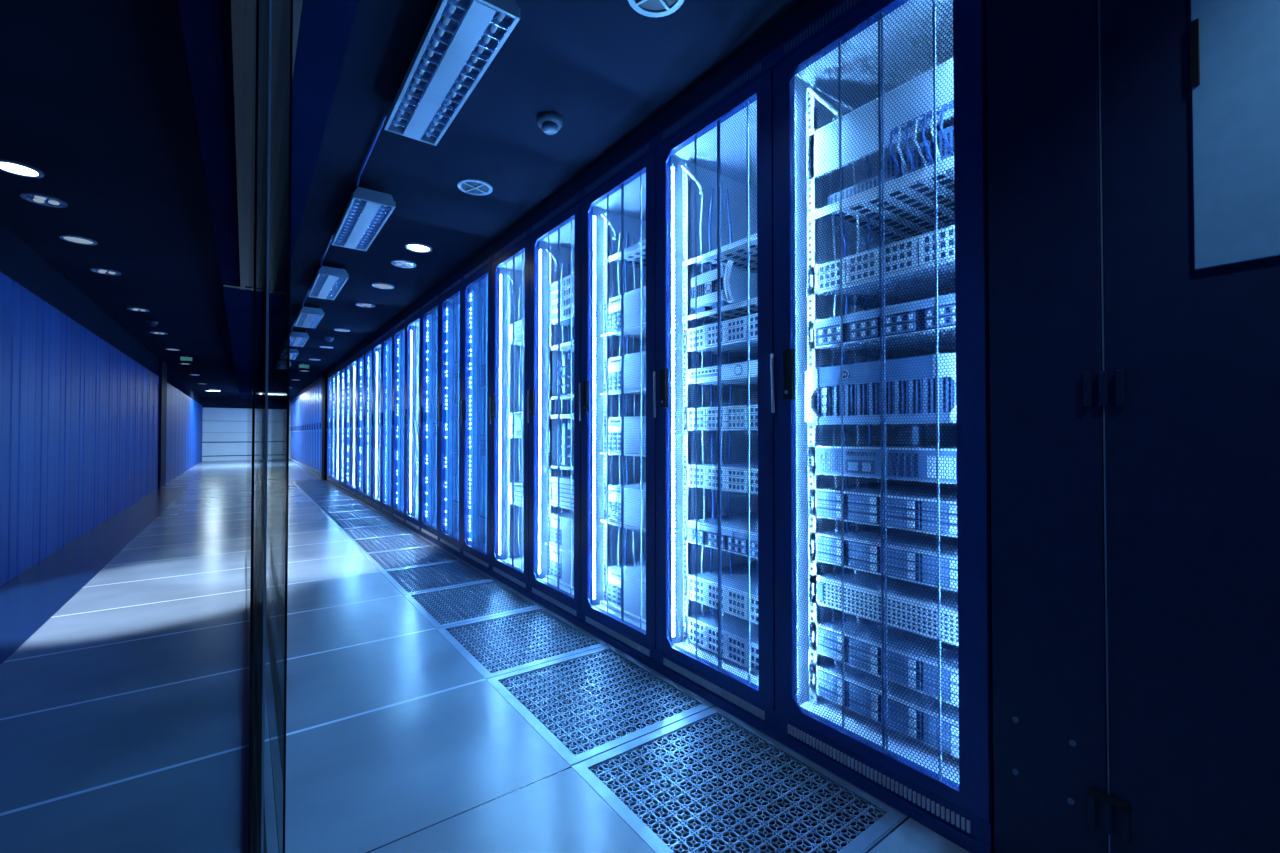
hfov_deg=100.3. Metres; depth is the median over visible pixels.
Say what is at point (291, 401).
rack
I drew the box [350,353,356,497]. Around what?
rack
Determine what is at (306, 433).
rack
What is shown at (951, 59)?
panel
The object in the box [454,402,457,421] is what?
server
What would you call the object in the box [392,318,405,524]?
rack
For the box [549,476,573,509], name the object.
server
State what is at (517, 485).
server
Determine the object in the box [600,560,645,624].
chassis
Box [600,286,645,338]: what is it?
chassis
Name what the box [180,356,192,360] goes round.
exit sign
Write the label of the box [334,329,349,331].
recessed light
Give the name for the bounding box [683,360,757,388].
server
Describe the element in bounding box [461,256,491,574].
rack
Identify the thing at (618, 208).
rack
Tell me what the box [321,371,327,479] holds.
pillar
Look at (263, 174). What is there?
glass door edge
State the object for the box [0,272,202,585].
wall
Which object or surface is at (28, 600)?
floor strip
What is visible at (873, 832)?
floor grate
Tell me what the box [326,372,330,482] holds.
rack
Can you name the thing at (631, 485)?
chassis
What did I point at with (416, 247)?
recessed light
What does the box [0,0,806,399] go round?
ceiling
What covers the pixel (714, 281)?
grille
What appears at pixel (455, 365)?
server
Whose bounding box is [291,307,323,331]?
fluorescent fixture
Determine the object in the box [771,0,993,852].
rack
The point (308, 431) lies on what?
rack
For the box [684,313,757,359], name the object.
server
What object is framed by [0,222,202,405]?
trim
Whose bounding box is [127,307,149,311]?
recessed light
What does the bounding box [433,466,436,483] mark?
server
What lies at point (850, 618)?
server
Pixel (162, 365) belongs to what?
pillar
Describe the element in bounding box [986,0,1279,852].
storage cabinet
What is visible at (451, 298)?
rack
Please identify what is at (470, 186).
recessed light
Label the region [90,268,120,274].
recessed light
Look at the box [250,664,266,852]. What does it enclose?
floor track
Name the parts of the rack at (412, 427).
handle, frame, cornice, mounting rail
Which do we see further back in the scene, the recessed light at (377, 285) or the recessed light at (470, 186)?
the recessed light at (377, 285)
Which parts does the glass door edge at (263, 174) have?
rail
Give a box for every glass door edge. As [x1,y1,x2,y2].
[246,0,258,852]
[252,0,271,852]
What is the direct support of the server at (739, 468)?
attached to the rack at (714, 163)
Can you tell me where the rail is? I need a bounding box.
[231,0,302,289]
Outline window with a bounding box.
[1189,0,1279,269]
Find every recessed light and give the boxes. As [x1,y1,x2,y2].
[0,159,43,177]
[20,192,67,207]
[59,235,96,244]
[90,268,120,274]
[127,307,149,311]
[149,331,167,334]
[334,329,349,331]
[356,303,374,307]
[372,283,393,288]
[391,260,415,267]
[405,243,431,252]
[458,179,491,195]
[628,0,683,16]
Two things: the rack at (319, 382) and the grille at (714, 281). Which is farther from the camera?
the rack at (319, 382)
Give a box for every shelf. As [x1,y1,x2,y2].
[603,239,645,274]
[682,234,756,273]
[682,298,756,324]
[807,156,954,247]
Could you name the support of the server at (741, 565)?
attached to the rack at (714, 163)
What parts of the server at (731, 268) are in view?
panel, handle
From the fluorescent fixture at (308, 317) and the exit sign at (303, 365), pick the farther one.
the exit sign at (303, 365)
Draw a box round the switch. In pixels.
[809,444,956,483]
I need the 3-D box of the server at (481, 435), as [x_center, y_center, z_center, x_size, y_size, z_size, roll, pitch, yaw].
[-0.860,0.141,4.088,0.630,0.170,0.482,1,-1,-36]
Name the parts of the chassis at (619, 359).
plate, blank panel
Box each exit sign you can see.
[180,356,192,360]
[299,363,308,367]
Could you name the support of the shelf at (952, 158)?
attached to the rack at (857, 52)
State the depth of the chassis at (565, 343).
3.10 m
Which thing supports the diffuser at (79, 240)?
attached to the recessed light at (70, 238)
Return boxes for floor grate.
[292,480,904,852]
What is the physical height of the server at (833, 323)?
0.088 m
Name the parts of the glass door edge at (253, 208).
rail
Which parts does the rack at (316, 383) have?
frame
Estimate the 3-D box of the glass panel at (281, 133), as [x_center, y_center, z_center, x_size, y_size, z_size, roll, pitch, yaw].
[-1.582,-0.071,2.261,0.014,2.082,2.885,1,-1,-36]
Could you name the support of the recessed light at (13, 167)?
in the ceiling
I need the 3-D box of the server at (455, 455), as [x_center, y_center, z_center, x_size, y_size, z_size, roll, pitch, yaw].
[-1.216,0.308,4.568,0.630,0.170,0.482,1,-1,-36]
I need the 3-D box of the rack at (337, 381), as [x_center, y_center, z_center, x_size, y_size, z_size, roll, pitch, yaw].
[-5.070,0.009,9.934,1.018,2.160,0.604,1,-1,-36]
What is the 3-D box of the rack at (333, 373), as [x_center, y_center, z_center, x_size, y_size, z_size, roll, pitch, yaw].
[-5.426,0.016,10.416,1.018,2.160,0.604,1,-1,-36]
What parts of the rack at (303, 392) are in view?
door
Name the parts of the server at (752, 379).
panel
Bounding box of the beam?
[177,0,359,395]
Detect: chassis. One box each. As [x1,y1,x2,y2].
[545,512,573,554]
[545,547,573,589]
[549,340,573,400]
[549,413,573,470]
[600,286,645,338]
[600,351,645,395]
[600,416,645,456]
[600,483,645,532]
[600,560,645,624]
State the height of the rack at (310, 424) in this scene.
2.160 m
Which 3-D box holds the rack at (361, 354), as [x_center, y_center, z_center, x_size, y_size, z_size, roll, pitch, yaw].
[-3.644,-0.018,8.004,1.018,2.160,0.604,1,-1,-36]
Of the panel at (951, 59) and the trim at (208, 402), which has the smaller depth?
the panel at (951, 59)
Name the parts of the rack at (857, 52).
latch lever, handle, mounting rail, cornice, panel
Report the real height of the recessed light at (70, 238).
0.008 m
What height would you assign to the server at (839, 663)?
0.088 m
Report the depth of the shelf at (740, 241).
2.10 m
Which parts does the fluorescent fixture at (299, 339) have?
plate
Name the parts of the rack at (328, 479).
frame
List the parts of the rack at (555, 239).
latch lever, handle, mounting rail, frame, cornice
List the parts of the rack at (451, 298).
handle, frame, cornice, mounting rail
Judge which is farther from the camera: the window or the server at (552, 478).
the server at (552, 478)
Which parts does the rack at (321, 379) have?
frame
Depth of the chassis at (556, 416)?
3.09 m
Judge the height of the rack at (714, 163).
2.160 m
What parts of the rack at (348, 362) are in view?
frame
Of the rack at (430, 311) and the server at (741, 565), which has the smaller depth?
the server at (741, 565)
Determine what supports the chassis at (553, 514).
attached to the rack at (555, 239)
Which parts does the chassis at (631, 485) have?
plate, blank panel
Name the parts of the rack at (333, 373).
frame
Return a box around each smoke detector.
[146,320,158,325]
[325,337,333,341]
[537,111,562,134]
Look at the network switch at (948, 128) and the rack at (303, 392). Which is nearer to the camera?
the network switch at (948, 128)
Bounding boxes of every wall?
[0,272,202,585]
[202,400,290,460]
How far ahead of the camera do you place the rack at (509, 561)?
3.48 m
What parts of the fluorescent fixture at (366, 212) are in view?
plate, frame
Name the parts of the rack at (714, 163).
latch lever, handle, mounting rail, frame, cornice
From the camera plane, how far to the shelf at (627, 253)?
2.62 m
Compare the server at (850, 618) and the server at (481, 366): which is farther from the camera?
the server at (481, 366)
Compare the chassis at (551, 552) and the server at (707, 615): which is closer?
the server at (707, 615)
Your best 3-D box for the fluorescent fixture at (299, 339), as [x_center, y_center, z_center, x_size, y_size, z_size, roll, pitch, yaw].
[-4.694,-1.148,7.263,0.200,0.102,1.588,1,-1,-36]
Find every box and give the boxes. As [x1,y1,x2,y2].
[828,176,878,204]
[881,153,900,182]
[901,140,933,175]
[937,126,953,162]
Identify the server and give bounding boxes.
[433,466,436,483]
[453,453,457,472]
[453,499,458,517]
[454,361,459,378]
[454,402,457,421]
[477,364,487,387]
[477,434,486,456]
[477,513,486,534]
[508,318,524,345]
[508,412,523,437]
[508,482,523,506]
[549,274,573,326]
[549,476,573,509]
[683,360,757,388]
[683,404,757,430]
[683,461,757,494]
[683,511,757,558]
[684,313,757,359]
[684,560,757,623]
[684,609,758,673]
[691,260,756,312]
[808,225,954,308]
[808,293,955,359]
[809,480,956,536]
[809,524,957,592]
[809,569,957,645]
[810,614,958,706]
[810,660,958,758]
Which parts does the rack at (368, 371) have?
frame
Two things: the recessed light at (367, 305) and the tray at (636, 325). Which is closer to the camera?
the tray at (636, 325)
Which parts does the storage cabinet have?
panel, door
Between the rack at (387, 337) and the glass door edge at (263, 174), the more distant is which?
the rack at (387, 337)
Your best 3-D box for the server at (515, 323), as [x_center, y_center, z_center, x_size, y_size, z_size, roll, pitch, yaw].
[-0.503,-0.621,3.616,0.630,0.140,0.482,1,-1,-36]
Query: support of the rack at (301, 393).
on the floor at (123, 715)
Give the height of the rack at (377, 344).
2.160 m
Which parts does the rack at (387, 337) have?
frame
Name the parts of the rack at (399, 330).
frame, cornice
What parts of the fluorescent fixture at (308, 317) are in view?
frame, plate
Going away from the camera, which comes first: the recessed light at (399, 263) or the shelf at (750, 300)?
the shelf at (750, 300)
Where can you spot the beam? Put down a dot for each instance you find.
(325, 28)
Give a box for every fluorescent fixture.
[290,332,308,346]
[290,349,298,359]
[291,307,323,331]
[302,266,348,306]
[320,187,395,265]
[356,0,519,186]
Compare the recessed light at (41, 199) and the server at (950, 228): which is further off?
the recessed light at (41, 199)
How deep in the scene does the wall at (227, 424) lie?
19.12 m
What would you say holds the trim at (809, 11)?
attached to the ceiling
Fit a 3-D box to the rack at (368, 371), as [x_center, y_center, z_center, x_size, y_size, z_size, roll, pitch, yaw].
[-3.287,-0.025,7.521,1.018,2.160,0.604,1,-1,-36]
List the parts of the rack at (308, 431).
frame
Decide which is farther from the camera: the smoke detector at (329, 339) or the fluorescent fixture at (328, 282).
the smoke detector at (329, 339)
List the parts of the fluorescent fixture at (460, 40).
plate, frame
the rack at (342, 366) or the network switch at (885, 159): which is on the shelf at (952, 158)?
the network switch at (885, 159)
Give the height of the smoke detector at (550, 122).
0.054 m
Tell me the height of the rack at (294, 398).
2.160 m
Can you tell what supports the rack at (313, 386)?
on the floor at (123, 715)
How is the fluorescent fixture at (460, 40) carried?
attached to the ceiling
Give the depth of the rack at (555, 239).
2.95 m
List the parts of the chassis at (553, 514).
plate, blank panel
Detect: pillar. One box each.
[158,359,166,487]
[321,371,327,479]
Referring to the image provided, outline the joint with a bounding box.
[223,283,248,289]
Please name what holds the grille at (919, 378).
attached to the array
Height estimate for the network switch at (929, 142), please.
0.090 m
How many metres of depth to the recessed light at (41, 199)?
2.96 m
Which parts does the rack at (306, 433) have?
frame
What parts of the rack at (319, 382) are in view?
frame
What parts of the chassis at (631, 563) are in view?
plate, blank panel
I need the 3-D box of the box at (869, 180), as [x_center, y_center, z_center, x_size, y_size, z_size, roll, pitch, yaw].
[0.766,-0.704,1.720,0.303,0.060,0.170,1,-1,-36]
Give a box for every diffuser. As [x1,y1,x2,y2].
[63,237,92,243]
[375,284,391,287]
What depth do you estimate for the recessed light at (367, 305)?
5.38 m
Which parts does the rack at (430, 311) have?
handle, frame, cornice, mounting rail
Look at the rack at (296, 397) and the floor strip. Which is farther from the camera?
the rack at (296, 397)
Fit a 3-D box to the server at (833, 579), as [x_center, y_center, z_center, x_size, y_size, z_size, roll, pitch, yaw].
[0.923,0.508,1.669,0.630,0.088,0.482,1,-1,-36]
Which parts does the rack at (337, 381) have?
frame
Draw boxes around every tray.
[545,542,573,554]
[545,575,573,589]
[600,322,645,337]
[600,388,645,395]
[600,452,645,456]
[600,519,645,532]
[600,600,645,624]
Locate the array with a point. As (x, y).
(946, 354)
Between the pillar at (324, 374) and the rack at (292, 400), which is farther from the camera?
the rack at (292, 400)
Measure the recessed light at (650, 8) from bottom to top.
0.009 m
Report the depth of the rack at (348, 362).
8.80 m
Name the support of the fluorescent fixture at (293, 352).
attached to the ceiling
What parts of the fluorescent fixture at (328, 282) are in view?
plate, frame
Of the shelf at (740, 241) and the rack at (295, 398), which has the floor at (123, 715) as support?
the rack at (295, 398)
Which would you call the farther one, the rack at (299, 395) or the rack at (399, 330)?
the rack at (299, 395)
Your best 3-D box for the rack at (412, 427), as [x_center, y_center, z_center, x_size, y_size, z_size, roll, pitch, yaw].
[-1.861,-0.053,5.591,1.018,2.160,0.604,1,-1,-36]
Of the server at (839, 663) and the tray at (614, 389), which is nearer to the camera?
the server at (839, 663)
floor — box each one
[0,459,969,852]
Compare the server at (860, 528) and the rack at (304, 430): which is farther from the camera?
the rack at (304, 430)
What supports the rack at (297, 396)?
on the floor at (123, 715)
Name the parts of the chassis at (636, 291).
plate, blank panel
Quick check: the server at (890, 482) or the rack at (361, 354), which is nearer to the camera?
the server at (890, 482)
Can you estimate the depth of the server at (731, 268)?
2.03 m
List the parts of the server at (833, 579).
control panel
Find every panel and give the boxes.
[265,0,292,852]
[807,58,953,184]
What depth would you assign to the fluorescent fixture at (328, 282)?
4.28 m
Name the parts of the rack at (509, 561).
latch lever, handle, mounting rail, frame, cornice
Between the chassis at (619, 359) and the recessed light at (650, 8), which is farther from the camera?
the chassis at (619, 359)
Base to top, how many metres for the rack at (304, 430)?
2.160 m
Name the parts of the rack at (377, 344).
frame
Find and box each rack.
[290,401,291,459]
[291,400,292,460]
[293,398,294,461]
[294,398,295,461]
[295,397,296,463]
[297,396,298,463]
[298,395,299,464]
[300,393,301,465]
[301,392,303,466]
[303,390,305,467]
[305,389,307,468]
[307,388,309,469]
[309,386,311,471]
[312,384,314,472]
[314,382,317,474]
[317,380,320,476]
[320,379,321,476]
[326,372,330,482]
[330,369,335,484]
[334,366,339,487]
[339,362,345,490]
[344,358,350,493]
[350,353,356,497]
[356,348,364,501]
[363,342,372,505]
[371,335,381,511]
[381,327,392,517]
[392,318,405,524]
[404,307,420,534]
[420,293,439,544]
[438,277,462,557]
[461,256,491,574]
[489,228,529,596]
[527,191,581,625]
[579,137,655,669]
[653,52,774,738]
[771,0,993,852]
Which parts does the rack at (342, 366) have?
frame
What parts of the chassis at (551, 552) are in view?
plate, blank panel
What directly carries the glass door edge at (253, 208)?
hanging from the rail
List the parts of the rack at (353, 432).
frame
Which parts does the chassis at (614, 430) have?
plate, blank panel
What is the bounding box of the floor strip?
[0,487,188,664]
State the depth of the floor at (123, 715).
1.74 m
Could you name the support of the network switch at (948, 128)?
on the shelf at (952, 158)
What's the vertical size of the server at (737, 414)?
0.088 m
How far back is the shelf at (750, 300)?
2.07 m
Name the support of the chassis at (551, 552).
on the rack at (555, 239)
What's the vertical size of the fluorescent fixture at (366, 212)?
0.102 m
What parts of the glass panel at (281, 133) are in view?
rail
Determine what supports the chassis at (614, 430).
attached to the rack at (618, 208)
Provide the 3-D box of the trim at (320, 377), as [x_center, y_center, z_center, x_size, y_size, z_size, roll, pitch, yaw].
[-9.890,-1.032,15.910,0.288,0.089,11.080,1,-1,-36]
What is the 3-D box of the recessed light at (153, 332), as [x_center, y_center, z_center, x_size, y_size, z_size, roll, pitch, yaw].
[-6.184,-1.198,6.860,0.176,0.013,0.176,1,-1,-36]
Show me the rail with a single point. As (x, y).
(242, 11)
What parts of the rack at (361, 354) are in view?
frame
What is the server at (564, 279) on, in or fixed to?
attached to the rack at (555, 239)
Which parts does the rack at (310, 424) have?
frame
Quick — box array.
[805,352,955,425]
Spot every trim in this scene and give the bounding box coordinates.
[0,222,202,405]
[202,397,247,456]
[290,375,321,401]
[328,0,841,373]
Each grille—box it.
[692,277,723,298]
[816,377,955,416]
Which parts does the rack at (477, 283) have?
handle, cornice, frame, mounting rail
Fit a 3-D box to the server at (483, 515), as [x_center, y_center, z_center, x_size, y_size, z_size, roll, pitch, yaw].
[-0.860,0.736,4.079,0.630,0.140,0.482,1,-1,-36]
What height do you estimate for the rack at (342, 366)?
2.160 m
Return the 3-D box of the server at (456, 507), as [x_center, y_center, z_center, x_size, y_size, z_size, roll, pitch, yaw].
[-1.216,0.693,4.562,0.630,0.140,0.482,1,-1,-36]
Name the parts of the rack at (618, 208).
latch lever, handle, mounting rail, frame, cornice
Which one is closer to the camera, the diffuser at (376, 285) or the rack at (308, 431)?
the diffuser at (376, 285)
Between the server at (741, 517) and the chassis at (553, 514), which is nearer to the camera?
the server at (741, 517)
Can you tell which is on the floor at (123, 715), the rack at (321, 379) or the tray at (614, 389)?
the rack at (321, 379)
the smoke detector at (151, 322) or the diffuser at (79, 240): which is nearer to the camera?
the diffuser at (79, 240)

